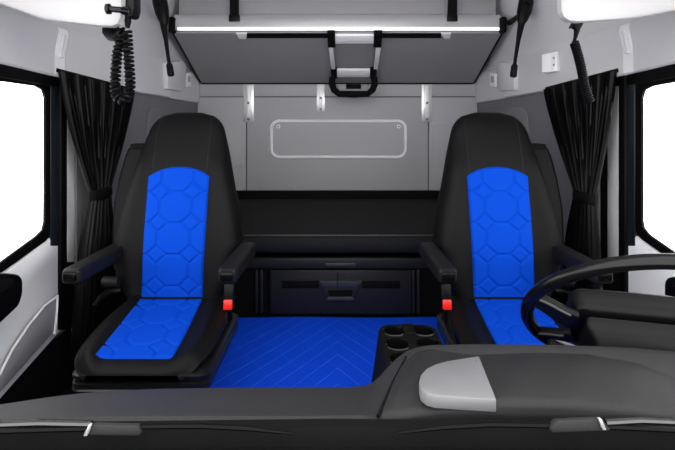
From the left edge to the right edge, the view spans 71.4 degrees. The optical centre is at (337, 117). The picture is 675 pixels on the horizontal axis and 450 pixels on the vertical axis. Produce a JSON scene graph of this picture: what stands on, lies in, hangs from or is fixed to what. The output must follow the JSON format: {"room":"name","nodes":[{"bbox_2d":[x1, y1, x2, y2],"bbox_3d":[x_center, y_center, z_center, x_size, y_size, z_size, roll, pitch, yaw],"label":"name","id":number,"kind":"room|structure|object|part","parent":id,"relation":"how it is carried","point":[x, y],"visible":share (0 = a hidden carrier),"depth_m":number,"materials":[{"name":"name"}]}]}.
{"room":"vehicle interior","nodes":[
{"label":"vehicle interior","id":0,"kind":"room"},
{"bbox_2d":[60,386,88,395],"bbox_3d":[0.000,1.155,1.775,2.400,0.050,2.990,0,0,0],"label":"floor","id":1,"kind":"structure","parent":0,"point":[69,390],"depth_m":1.94,"materials":[{"name":"carpet"}]},
{"bbox_2d":[62,113,255,392],"bbox_3d":[-0.627,0.553,1.734,0.608,1.153,0.668,0,0,0],"label":"seat","id":2,"kind":"object","parent":1,"relation":"on","point":[178,252],"visible":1,"depth_m":1.79,"materials":[{"name":"black leather"}]},
{"bbox_3d":[-0.854,0.516,1.685,0.062,0.065,0.370,0,0,0],"label":"armrest","id":3,"kind":"part","parent":2,"relation":"part of","materials":[{"name":"black plastic"}]},
{"bbox_3d":[-0.865,0.662,1.746,0.043,0.039,0.136,0,0,19],"label":"recline lever","id":4,"kind":"part","parent":2,"relation":"part of","materials":[{"name":"black plastic"}]},
{"bbox_3d":[-0.849,0.615,1.765,0.060,0.039,0.040,0,0,0],"label":"adjuster knob","id":5,"kind":"part","parent":2,"relation":"part of","materials":[{"name":"black plastic"}]},
{"bbox_2d":[74,295,225,380],"bbox_3d":[-0.613,0.725,1.620,0.433,0.116,0.440,0,0,0],"label":"cushion","id":6,"kind":"object","parent":2,"relation":"on","point":[147,337],"depth_m":1.52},
{"bbox_3d":[-0.629,0.341,1.908,0.502,0.728,0.264,0,0,0],"label":"backrest","id":7,"kind":"part","parent":2,"relation":"part of","materials":[{"name":"black leather"}]},
{"bbox_3d":[-0.354,0.514,1.685,0.062,0.065,0.370,0,0,0],"label":"armrest","id":8,"kind":"part","parent":2,"relation":"part of","materials":[{"name":"black plastic"}]},
{"bbox_2d":[0,419,674,449],"bbox_3d":[0.000,0.780,0.489,2.240,0.699,0.379,0,0,0],"label":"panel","id":9,"kind":"object","parent":1,"relation":"on","point":[307,434],"visible":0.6,"depth_m":0.66,"materials":[{"name":"black"}]},
{"bbox_2d":[0,419,291,435],"bbox_3d":[-0.302,0.424,0.642,0.479,0.024,0.023,0,0,2],"label":"windscreen wiper","id":10,"kind":"object","parent":9,"relation":"attached to","point":[89,427],"visible":1,"depth_m":0.64,"materials":[{"name":"black paint"}]},
{"bbox_3d":[-0.430,0.424,0.647,0.193,0.024,0.010,0,0,4],"label":"arm","id":11,"kind":"part","parent":10,"relation":"part of","materials":[{"name":"black paint"}]},
{"bbox_2d":[0,316,674,420],"bbox_3d":[0.000,0.701,0.848,2.200,0.618,0.326,0,0,0],"label":"dashboard","id":12,"kind":"object","parent":9,"relation":"attached to","point":[617,368],"visible":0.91,"depth_m":0.76,"materials":[{"name":"black plastic"}]},
{"bbox_2d":[520,253,674,345],"bbox_3d":[0.629,0.406,0.945,0.480,0.355,0.363,0,0,0],"label":"steering wheel","id":13,"kind":"object","parent":12,"relation":"attached to","point":[582,303],"visible":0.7,"depth_m":0.92,"materials":[{"name":"black"}]},
{"bbox_3d":[0.466,0.473,1.025,0.006,0.025,0.064,0,0,-28],"label":"spoke trim","id":14,"kind":"part","parent":13,"relation":"part of","materials":[{"name":"grey"}]},
{"bbox_3d":[0.433,0.378,0.936,0.059,0.029,0.006,0,0,15],"label":"spoke trim","id":15,"kind":"part","parent":13,"relation":"part of","materials":[{"name":"grey metal"}]},
{"bbox_2d":[398,416,674,433],"bbox_3d":[0.324,0.421,0.642,0.484,0.032,0.026,0,0,-2],"label":"windscreen wiper","id":16,"kind":"object","parent":9,"relation":"on","point":[574,424],"visible":1,"depth_m":0.64,"materials":[{"name":"black paint"}]},
{"bbox_3d":[0.465,0.424,0.652,0.203,0.027,0.014,0,0,-6],"label":"arm","id":17,"kind":"part","parent":16,"relation":"part of","materials":[{"name":"black paint"}]},
{"bbox_2d":[226,253,449,317],"bbox_3d":[0.000,0.927,2.798,1.860,0.406,0.764,0,0,0],"label":"base cabinet","id":18,"kind":"object","parent":1,"relation":"on","point":[357,285],"visible":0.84,"depth_m":2.44,"materials":[{"name":"black"}]},
{"bbox_3d":[-0.420,0.902,2.451,0.016,0.226,0.027,0,0,0],"label":"post","id":19,"kind":"part","parent":18,"relation":"part of","materials":[{"name":"black plastic"}]},
{"bbox_3d":[-0.395,0.902,2.451,0.016,0.226,0.027,0,0,0],"label":"post","id":20,"kind":"part","parent":18,"relation":"part of","materials":[{"name":"black plastic"}]},
{"bbox_3d":[0.000,0.752,2.444,1.860,0.054,0.032,0,0,0],"label":"rail","id":21,"kind":"part","parent":18,"relation":"part of","materials":[{"name":"black plastic"}]},
{"bbox_2d":[238,199,437,252],"bbox_3d":[0.000,0.623,2.800,1.860,0.160,0.770,0,0,0],"label":"mattress","id":22,"kind":"object","parent":18,"relation":"on","point":[274,225],"visible":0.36,"depth_m":2.60,"materials":[{"name":"fabric"}]},
{"bbox_3d":[0.016,0.903,2.453,0.732,0.228,0.034,0,0,0],"label":"drawer","id":23,"kind":"part","parent":18,"relation":"part of","materials":[{"name":"black plastic"}]},
{"bbox_3d":[0.015,0.857,2.430,0.218,0.036,0.020,0,0,0],"label":"latch plate","id":24,"kind":"part","parent":18,"relation":"part of","materials":[{"name":"grey"}]},
{"bbox_3d":[0.015,0.913,2.429,0.178,0.070,0.018,0,0,0],"label":"drawer handle","id":25,"kind":"part","parent":18,"relation":"part of","materials":[{"name":"black plastic"}]},
{"bbox_3d":[0.017,0.757,2.426,0.153,0.018,0.012,0,0,0],"label":"rail handle","id":26,"kind":"part","parent":18,"relation":"part of","materials":[{"name":"grey metal"}]},
{"bbox_3d":[0.395,0.902,2.451,0.016,0.226,0.027,0,0,0],"label":"post","id":27,"kind":"part","parent":18,"relation":"part of","materials":[{"name":"black plastic"}]},
{"bbox_3d":[0.420,0.902,2.451,0.016,0.226,0.027,0,0,0],"label":"post","id":28,"kind":"part","parent":18,"relation":"part of","materials":[{"name":"black plastic"}]},
{"bbox_2d":[419,113,612,344],"bbox_3d":[0.629,0.553,1.734,0.613,1.153,0.668,0,0,0],"label":"seat","id":29,"kind":"object","parent":1,"relation":"on","point":[499,229],"visible":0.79,"depth_m":1.81,"materials":[{"name":"black leather"}]},
{"bbox_3d":[0.354,0.514,1.685,0.062,0.065,0.370,0,0,0],"label":"armrest","id":30,"kind":"part","parent":29,"relation":"part of","materials":[{"name":"black plastic"}]},
{"bbox_3d":[0.634,0.341,1.908,0.502,0.728,0.264,0,0,0],"label":"backrest","id":31,"kind":"part","parent":29,"relation":"part of","materials":[{"name":"black leather"}]},
{"bbox_2d":[450,295,576,344],"bbox_3d":[0.618,0.725,1.620,0.433,0.116,0.440,0,0,0],"label":"cushion","id":32,"kind":"object","parent":29,"relation":"on","point":[474,319],"depth_m":1.64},
{"bbox_3d":[0.870,0.662,1.746,0.043,0.039,0.136,0,0,-19],"label":"recline lever","id":33,"kind":"part","parent":29,"relation":"part of","materials":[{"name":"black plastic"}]},
{"bbox_3d":[0.854,0.615,1.765,0.060,0.039,0.040,0,0,0],"label":"adjuster knob","id":34,"kind":"part","parent":29,"relation":"part of","materials":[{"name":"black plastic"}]},
{"bbox_3d":[0.854,0.516,1.685,0.062,0.065,0.370,0,0,0],"label":"armrest","id":35,"kind":"part","parent":29,"relation":"part of","materials":[{"name":"black plastic"}]},
{"bbox_3d":[0.000,1.083,1.620,1.060,0.095,1.640,0,0,0],"label":"trim","id":36,"kind":"structure","parent":1,"relation":"on","visible":0},
{"bbox_2d":[210,317,444,387],"bbox_3d":[0.000,1.028,1.643,1.050,0.004,1.565,0,0,0],"label":"floor mat","id":37,"kind":"object","parent":36,"relation":"on","point":[263,351],"visible":0.41,"depth_m":2.07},
{"bbox_2d":[371,323,442,382],"bbox_3d":[0.235,0.859,1.400,0.280,0.333,0.454,0,0,0],"label":"console","id":38,"kind":"object","parent":37,"relation":"on","point":[394,340],"visible":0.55,"depth_m":1.50,"materials":[{"name":"black plastic"}]},
{"bbox_2d":[402,323,415,334],"bbox_3d":[0.237,0.704,1.558,0.038,0.023,0.067,0,0,0],"label":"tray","id":39,"kind":"object","parent":38,"relation":"on","point":[407,328],"depth_m":1.55,"materials":[{"name":"black plastic"}]},
{"bbox_2d":[0,0,192,70],"bbox_3d":[-1.032,-0.530,1.969,0.247,0.720,2.509,0,0,4],"label":"wall","id":40,"kind":"structure","parent":0,"point":[147,37],"depth_m":2.46,"materials":[{"name":"grey plastic"}]},
{"bbox_2d":[0,7,58,75],"bbox_3d":[-1.107,-0.267,1.314,0.046,0.204,1.028,0,0,0],"label":"trim","id":41,"kind":"structure","parent":40,"relation":"attached to","point":[28,43],"depth_m":1.66,"materials":[{"name":"grey plastic"}]},
{"bbox_2d":[0,64,59,85],"bbox_3d":[-1.124,-0.198,1.400,0.012,0.145,1.300,0,0,0],"label":"trim","id":42,"kind":"structure","parent":40,"relation":"attached to","point":[9,72],"depth_m":1.70,"materials":[{"name":"black rubber"}]},
{"bbox_2d":[52,27,68,76],"bbox_3d":[-1.108,-0.260,1.864,0.045,0.197,0.068,0,0,0],"label":"trim","id":43,"kind":"structure","parent":40,"relation":"attached to","point":[59,63],"depth_m":1.85,"materials":[{"name":"white plastic"}]},
{"bbox_2d":[58,34,65,57],"bbox_3d":[-1.092,-0.286,1.860,0.031,0.093,0.023,0,0,-22],"label":"trim","id":44,"kind":"structure","parent":40,"relation":"attached to","point":[62,41],"depth_m":1.85,"materials":[{"name":"grey plastic"}]},
{"bbox_2d":[0,0,124,27],"bbox_3d":[-0.999,-0.565,1.361,0.852,0.644,0.218,0,0,0],"label":"locker","id":45,"kind":"object","parent":40,"relation":"attached to","point":[80,12],"visible":0.94,"depth_m":1.26,"materials":[{"name":"grey plastic"}]},
{"bbox_2d":[102,27,135,105],"bbox_3d":[-0.638,-0.157,1.369,0.107,0.243,0.053,0,0,29],"label":"cord","id":46,"kind":"object","parent":45,"relation":"hanging from","point":[121,37],"visible":0.99,"depth_m":1.35,"materials":[{"name":"black rubber"}]},
{"bbox_2d":[102,27,122,40],"bbox_3d":[-0.657,-0.250,1.381,0.067,0.057,0.055,0,0,0],"label":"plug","id":47,"kind":"object","parent":46,"relation":"attached to","point":[111,34],"depth_m":1.36,"materials":[{"name":"black plastic"}]},
{"bbox_2d":[104,0,140,27],"bbox_3d":[-0.572,-0.317,1.260,0.053,0.138,0.119,0,0,0],"label":"handset","id":48,"kind":"object","parent":45,"relation":"hanging from","point":[131,10],"visible":0.98,"depth_m":1.27,"materials":[{"name":"black plastic"}]},
{"bbox_2d":[56,68,134,359],"bbox_3d":[-1.038,0.388,2.118,0.084,1.165,0.571,0,0,5],"label":"curtain","id":49,"kind":"object","parent":40,"relation":"hanging from","point":[98,125],"visible":0.78,"depth_m":2.00,"materials":[{"name":"fabric"}]},
{"bbox_3d":[-1.072,-0.167,2.118,0.016,0.057,0.558,0,0,5],"label":"rail","id":50,"kind":"part","parent":49,"relation":"part of","materials":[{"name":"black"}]},
{"bbox_2d":[65,29,170,97],"bbox_3d":[-1.053,-0.240,2.340,0.050,0.241,0.892,0,0,7],"label":"trim","id":51,"kind":"structure","parent":40,"relation":"attached to","point":[85,55],"depth_m":2.17,"materials":[{"name":"grey"}]},
{"bbox_2d":[152,0,173,76],"bbox_3d":[-0.913,-0.428,2.434,0.102,0.452,0.359,0,0,-24],"label":"gooseneck lamp","id":52,"kind":"object","parent":40,"relation":"attached to","point":[161,9],"visible":1,"depth_m":2.29,"materials":[{"name":"black plastic"}]},
{"bbox_3d":[-0.876,-0.568,2.280,0.040,0.040,0.020,0,0,0],"label":"switch knob","id":53,"kind":"part","parent":52,"relation":"part of","materials":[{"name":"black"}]},
{"bbox_2d":[163,61,185,90],"bbox_3d":[-0.971,-0.256,2.799,0.039,0.181,0.257,0,0,8],"label":"cover plate","id":54,"kind":"object","parent":40,"relation":"attached to","point":[177,82],"visible":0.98,"depth_m":2.80,"materials":[{"name":"grey plastic"}]},
{"bbox_2d":[170,70,199,102],"bbox_3d":[-0.975,-0.207,2.990,0.023,0.206,0.426,0,0,8],"label":"trim","id":55,"kind":"structure","parent":40,"relation":"attached to","point":[191,93],"depth_m":3.08,"materials":[{"name":"grey plastic"}]},
{"bbox_2d":[186,72,190,86],"bbox_3d":[-0.960,-0.246,3.000,0.028,0.100,0.075,0,0,8],"label":"wall switch","id":56,"kind":"object","parent":40,"relation":"attached to","point":[188,74],"visible":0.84,"depth_m":2.99,"materials":[{"name":"white plastic"}]},
{"bbox_2d":[74,93,196,275],"bbox_3d":[-1.052,0.480,2.620,0.031,1.300,1.215,0,0,8],"label":"wall","id":57,"kind":"structure","parent":0,"point":[136,130],"depth_m":2.42,"materials":[{"name":"grey plastic"}]},
{"bbox_2d":[0,238,59,397],"bbox_3d":[-1.105,0.768,1.319,0.139,0.636,1.264,0,0,0],"label":"door","id":58,"kind":"structure","parent":57,"relation":"in","point":[29,297],"depth_m":1.69,"materials":[{"name":"white plastic"}]},
{"bbox_3d":[-1.083,0.578,1.281,0.085,0.256,0.556,0,0,0],"label":"armrest","id":59,"kind":"part","parent":58,"relation":"part of","materials":[{"name":"black plastic"}]},
{"bbox_2d":[0,77,50,272],"bbox_3d":[-1.142,0.224,1.276,0.036,0.802,1.168,0,0,0],"label":"window","id":60,"kind":"structure","parent":58,"relation":"attached to","point":[43,234],"depth_m":1.82,"materials":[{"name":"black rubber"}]},
{"bbox_2d":[44,86,66,329],"bbox_3d":[-1.135,0.329,1.886,0.050,1.081,0.092,0,0,0],"label":"door frame","id":61,"kind":"structure","parent":57,"relation":"attached to","point":[62,247],"depth_m":1.89,"materials":[{"name":"black rubber"}]},
{"bbox_2d":[0,286,126,403],"bbox_3d":[-1.098,0.955,1.973,0.116,0.350,2.508,0,0,4],"label":"trim","id":62,"kind":"structure","parent":57,"relation":"attached to","point":[49,374],"depth_m":1.84,"materials":[{"name":"plastic"}]},
{"bbox_2d":[67,262,73,327],"bbox_3d":[-1.145,0.959,2.007,0.030,0.710,0.080,0,0,0],"label":"trim","id":63,"kind":"structure","parent":57,"relation":"attached to","point":[70,287],"depth_m":1.98,"materials":[{"name":"black plastic"}]},
{"bbox_2d":[67,121,74,261],"bbox_3d":[-1.145,0.209,2.007,0.030,0.834,0.080,0,0,0],"label":"trim","id":64,"kind":"structure","parent":57,"relation":"attached to","point":[70,146],"depth_m":1.99,"materials":[{"name":"grey plastic"}]},
{"bbox_2d":[146,107,190,138],"bbox_3d":[-1.002,0.270,2.829,0.012,0.660,0.545,0,0,8],"label":"trim","id":65,"kind":"structure","parent":57,"relation":"attached to","point":[153,114],"depth_m":2.65,"materials":[{"name":"grey plastic"}]},
{"bbox_2d":[246,122,428,189],"bbox_3d":[0.000,0.120,3.250,2.000,2.020,0.060,0,0,0],"label":"wall","id":66,"kind":"structure","parent":0,"point":[246,122],"depth_m":3.22,"materials":[{"name":"grey"}]},
{"bbox_2d":[197,97,245,189],"bbox_3d":[-0.789,0.176,3.211,0.332,0.634,0.018,0,0,0],"label":"trim","id":67,"kind":"structure","parent":66,"relation":"attached to","point":[229,110],"depth_m":3.20,"materials":[{"name":"grey plastic"}]},
{"bbox_2d":[223,125,242,166],"bbox_3d":[-0.729,0.191,3.199,0.170,0.280,0.006,0,0,0],"label":"trim","id":68,"kind":"structure","parent":66,"relation":"attached to","point":[234,133],"depth_m":3.20,"materials":[{"name":"grey plastic"}]},
{"bbox_2d":[243,84,253,121],"bbox_3d":[-0.605,-0.102,3.193,0.072,0.259,0.016,0,0,0],"label":"wall bracket","id":69,"kind":"object","parent":66,"relation":"attached to","point":[248,89],"visible":1,"depth_m":3.19,"materials":[{"name":"silver metal"}]},
{"bbox_2d":[316,84,324,111],"bbox_3d":[-0.114,-0.136,3.193,0.058,0.191,0.016,0,0,0],"label":"wall bracket","id":70,"kind":"object","parent":66,"relation":"attached to","point":[320,88],"visible":1,"depth_m":3.19,"materials":[{"name":"silver metal"}]},
{"bbox_2d":[247,97,427,189],"bbox_3d":[0.000,0.176,3.211,1.234,0.634,0.018,0,0,0],"label":"rear wall panel","id":71,"kind":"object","parent":66,"relation":"attached to","point":[265,171],"depth_m":3.20,"materials":[{"name":"grey plastic"}]},
{"bbox_2d":[199,83,475,96],"bbox_3d":[0.000,-0.218,3.211,1.910,0.143,0.018,0,0,0],"label":"trim","id":72,"kind":"structure","parent":66,"relation":"attached to","point":[206,90],"depth_m":3.20,"materials":[{"name":"grey plastic"}]},
{"bbox_2d":[236,190,439,198],"bbox_3d":[0.000,0.587,3.204,1.910,0.186,0.029,0,0,0],"label":"trim","id":73,"kind":"structure","parent":66,"relation":"attached to","point":[242,194],"depth_m":3.19,"materials":[{"name":"black plastic"}]},
{"bbox_2d":[270,119,406,158],"bbox_3d":[0.007,0.143,3.195,0.934,0.266,0.021,0,0,0],"label":"hatch","id":74,"kind":"object","parent":66,"relation":"attached to","point":[289,138],"visible":1,"depth_m":3.20,"materials":[{"name":"white plastic"}]},
{"bbox_2d":[422,84,431,121],"bbox_3d":[0.608,-0.102,3.193,0.072,0.259,0.016,0,0,0],"label":"wall bracket","id":75,"kind":"object","parent":66,"relation":"attached to","point":[426,88],"visible":1,"depth_m":3.19,"materials":[{"name":"silver metal"}]},
{"bbox_2d":[432,125,452,166],"bbox_3d":[0.729,0.191,3.199,0.170,0.280,0.006,0,0,0],"label":"trim","id":76,"kind":"structure","parent":66,"relation":"attached to","point":[440,133],"depth_m":3.20,"materials":[{"name":"grey plastic"}]},
{"bbox_2d":[429,97,477,189],"bbox_3d":[0.789,0.176,3.211,0.332,0.634,0.018,0,0,0],"label":"trim","id":77,"kind":"structure","parent":66,"relation":"attached to","point":[445,110],"depth_m":3.20,"materials":[{"name":"grey plastic"}]},
{"bbox_2d":[478,92,599,270],"bbox_3d":[1.052,0.480,2.620,0.031,1.300,1.215,0,0,-8],"label":"wall","id":78,"kind":"structure","parent":0,"point":[541,131],"depth_m":2.42,"materials":[{"name":"grey plastic"}]},
{"bbox_2d":[484,107,528,135],"bbox_3d":[1.002,0.270,2.829,0.012,0.660,0.545,0,0,-8],"label":"trim","id":79,"kind":"structure","parent":78,"relation":"attached to","point":[521,113],"depth_m":2.66,"materials":[{"name":"grey plastic"}]},
{"bbox_2d":[550,290,559,301],"bbox_3d":[1.098,0.955,1.973,0.116,0.350,2.508,0,0,-4],"label":"trim","id":80,"kind":"structure","parent":78,"relation":"attached to","point":[554,295],"depth_m":2.32,"materials":[{"name":"plastic"}]},
{"bbox_2d":[600,148,606,289],"bbox_3d":[1.145,0.563,2.029,0.030,1.552,0.116,0,0,0],"label":"trim","id":81,"kind":"structure","parent":78,"relation":"attached to","point":[603,181],"depth_m":2.00,"materials":[{"name":"black plastic"}]},
{"bbox_2d":[607,273,617,290],"bbox_3d":[1.145,0.923,1.932,0.030,0.683,0.077,0,0,0],"label":"trim","id":82,"kind":"structure","parent":78,"relation":"attached to","point":[613,286],"depth_m":1.92,"materials":[{"name":"black plastic"}]},
{"bbox_2d":[628,236,674,296],"bbox_3d":[1.105,0.762,1.286,0.139,0.633,1.185,0,0,0],"label":"door","id":83,"kind":"structure","parent":78,"relation":"in","point":[658,282],"depth_m":1.70,"materials":[{"name":"white plastic"}]},
{"bbox_2d":[635,77,674,253],"bbox_3d":[1.142,0.215,1.239,0.036,0.765,1.104,0,0,0],"label":"window","id":84,"kind":"structure","parent":83,"relation":"attached to","point":[640,88],"depth_m":1.75,"materials":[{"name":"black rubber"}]},
{"bbox_3d":[1.083,0.575,1.257,0.085,0.235,0.489,0,0,0],"label":"armrest","id":85,"kind":"part","parent":83,"relation":"part of","materials":[{"name":"black plastic"}]},
{"bbox_2d":[482,0,642,70],"bbox_3d":[1.032,-0.530,1.969,0.247,0.720,2.509,0,0,-4],"label":"wall","id":86,"kind":"structure","parent":0,"point":[544,28],"depth_m":2.38,"materials":[{"name":"grey plastic"}]},
{"bbox_2d":[475,68,504,102],"bbox_3d":[0.975,-0.207,2.990,0.023,0.206,0.426,0,0,-8],"label":"trim","id":87,"kind":"structure","parent":86,"relation":"attached to","point":[484,92],"depth_m":3.04,"materials":[{"name":"grey plastic"}]},
{"bbox_2d":[490,73,496,86],"bbox_3d":[0.972,-0.237,2.914,0.028,0.095,0.083,0,0,-7],"label":"wall switch","id":88,"kind":"object","parent":86,"relation":"attached to","point":[493,76],"visible":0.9,"depth_m":2.90,"materials":[{"name":"white plastic"}]},
{"bbox_2d":[497,62,517,90],"bbox_3d":[0.982,-0.242,2.717,0.040,0.172,0.217,0,0,-8],"label":"cover plate","id":89,"kind":"object","parent":86,"relation":"attached to","point":[505,82],"visible":0.91,"depth_m":2.71,"materials":[{"name":"grey"}]},
{"bbox_2d":[507,0,533,77],"bbox_3d":[0.944,-0.427,2.436,0.113,0.459,0.344,0,0,17],"label":"gooseneck lamp","id":90,"kind":"object","parent":86,"relation":"attached to","point":[524,9],"visible":1,"depth_m":2.29,"materials":[{"name":"black plastic"}]},
{"bbox_3d":[0.934,-0.527,2.460,0.032,0.037,0.303,0,0,8],"label":"mount arm","id":91,"kind":"part","parent":90,"relation":"part of","materials":[{"name":"black plastic"}]},
{"bbox_3d":[0.930,-0.568,2.280,0.040,0.040,0.020,0,0,0],"label":"switch knob","id":92,"kind":"part","parent":90,"relation":"part of","materials":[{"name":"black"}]},
{"bbox_2d":[542,52,559,73],"bbox_3d":[1.045,-0.267,2.282,0.091,0.096,0.080,0,0,-40],"label":"control box","id":93,"kind":"object","parent":86,"relation":"attached to","point":[550,61],"visible":0.88,"depth_m":2.26,"materials":[{"name":"white plastic"}]},
{"bbox_2d":[504,25,624,97],"bbox_3d":[1.058,-0.240,2.298,0.056,0.241,0.976,0,0,-6],"label":"trim","id":94,"kind":"structure","parent":86,"relation":"attached to","point":[602,51],"depth_m":2.17,"materials":[{"name":"grey plastic"}]},
{"bbox_2d":[543,68,617,304],"bbox_3d":[1.036,0.388,2.097,0.088,1.165,0.531,0,0,-6],"label":"curtain","id":95,"kind":"object","parent":86,"relation":"hanging from","point":[581,130],"visible":0.69,"depth_m":1.97,"materials":[{"name":"fabric"}]},
{"bbox_3d":[1.072,-0.168,2.098,0.016,0.055,0.519,0,0,-6],"label":"rail","id":96,"kind":"part","parent":95,"relation":"part of","materials":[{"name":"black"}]},
{"bbox_2d":[607,86,617,257],"bbox_3d":[1.145,0.205,1.932,0.030,0.795,0.077,0,0,0],"label":"trim","id":97,"kind":"structure","parent":86,"relation":"attached to","point":[612,144],"depth_m":1.92,"materials":[{"name":"grey"}]},
{"bbox_2d":[557,0,674,22],"bbox_3d":[1.017,-0.571,1.361,0.848,0.632,0.218,0,0,0],"label":"locker","id":98,"kind":"object","parent":86,"relation":"attached to","point":[569,11],"visible":1,"depth_m":1.26,"materials":[{"name":"grey plastic"}]},
{"bbox_2d":[569,23,593,103],"bbox_3d":[0.738,-0.174,1.420,0.072,0.263,0.044,0,0,0],"label":"cord","id":99,"kind":"object","parent":98,"relation":"hanging from","point":[587,95],"visible":1,"depth_m":1.41,"materials":[{"name":"black rubber"}]},
{"bbox_2d":[622,30,629,53],"bbox_3d":[1.092,-0.288,1.777,0.031,0.089,0.023,0,0,22],"label":"trim","id":100,"kind":"structure","parent":86,"relation":"attached to","point":[624,34],"depth_m":1.77,"materials":[{"name":"grey plastic"}]},
{"bbox_2d":[619,23,635,74],"bbox_3d":[1.107,-0.263,1.781,0.045,0.193,0.063,0,0,0],"label":"trim","id":101,"kind":"structure","parent":86,"relation":"attached to","point":[628,59],"depth_m":1.78,"materials":[{"name":"white plastic"}]},
{"bbox_2d":[618,75,637,291],"bbox_3d":[1.135,0.317,1.818,0.050,1.041,0.084,0,0,0],"label":"door frame","id":102,"kind":"structure","parent":86,"relation":"attached to","point":[622,80],"depth_m":1.82,"materials":[{"name":"black rubber"}]},
{"bbox_2d":[616,64,674,85],"bbox_3d":[1.124,-0.198,1.400,0.012,0.145,1.300,0,0,0],"label":"trim","id":103,"kind":"structure","parent":86,"relation":"attached to","point":[665,72],"depth_m":1.67,"materials":[{"name":"black plastic"}]},
{"bbox_2d":[629,11,674,72],"bbox_3d":[1.107,-0.269,1.274,0.046,0.200,0.948,0,0,0],"label":"trim","id":104,"kind":"structure","parent":86,"relation":"attached to","point":[653,37],"depth_m":1.63,"materials":[{"name":"grey plastic"}]},
{"bbox_3d":[0.000,-0.915,2.020,2.500,0.050,2.600,0,0,0],"label":"ceiling","id":105,"kind":"structure","parent":0,"visible":0},
{"bbox_2d":[229,0,239,21],"bbox_3d":[-0.578,-0.714,2.632,0.059,0.347,0.016,0,0,0],"label":"strap","id":106,"kind":"object","parent":105,"relation":"hanging from","point":[234,16],"visible":1,"depth_m":2.63,"materials":[{"name":"black"}]},
{"bbox_2d":[169,15,505,83],"bbox_3d":[0.000,-0.407,2.905,1.882,0.355,0.589,0,0,0],"label":"bunk","id":107,"kind":"object","parent":106,"relation":"hanging from","point":[255,49],"visible":0.99,"depth_m":2.77,"materials":[{"name":"black plastic"}]},
{"bbox_3d":[-0.928,-0.364,2.915,0.016,0.258,0.556,0,0,0],"label":"edge trim","id":108,"kind":"part","parent":107,"relation":"part of","materials":[{"name":"black plastic"}]},
{"bbox_2d":[179,0,495,14],"bbox_3d":[0.000,-0.514,2.917,1.810,0.398,0.465,0,0,0],"label":"mattress","id":109,"kind":"object","parent":107,"relation":"on","point":[186,7],"visible":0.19,"depth_m":2.69,"materials":[{"name":"fabric"}]},
{"bbox_3d":[0.000,-0.538,2.657,1.840,0.093,0.046,0,0,0],"label":"rail","id":110,"kind":"part","parent":107,"relation":"part of","materials":[{"name":"silver metal"}]},
{"bbox_3d":[0.000,-0.234,3.193,1.850,0.010,0.012,0,0,0],"label":"edge trim","id":111,"kind":"part","parent":107,"relation":"part of","materials":[{"name":"black"}]},
{"bbox_2d":[327,30,381,97],"bbox_3d":[0.100,-0.308,2.839,0.315,0.360,0.482,0,0,0],"label":"ladder","id":112,"kind":"object","parent":107,"relation":"attached to","point":[344,90],"visible":1,"depth_m":2.96,"materials":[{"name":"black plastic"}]},
{"bbox_3d":[-0.033,-0.361,2.867,0.026,0.123,0.251,0,0,3],"label":"rail","id":113,"kind":"part","parent":112,"relation":"part of","materials":[{"name":"silver metal"}]},
{"bbox_3d":[0.239,-0.361,2.867,0.030,0.123,0.250,0,0,0],"label":"rail","id":114,"kind":"part","parent":112,"relation":"part of","materials":[{"name":"silver metal"}]},
{"bbox_3d":[0.928,-0.364,2.915,0.016,0.258,0.556,0,0,0],"label":"edge trim","id":115,"kind":"part","parent":107,"relation":"part of","materials":[{"name":"black plastic"}]},
{"bbox_2d":[447,0,457,21],"bbox_3d":[0.645,-0.714,2.632,0.062,0.347,0.016,0,0,0],"label":"strap","id":116,"kind":"object","parent":105,"relation":"hanging from","point":[452,16],"visible":1,"depth_m":2.63,"materials":[{"name":"black fabric"}]}
]}

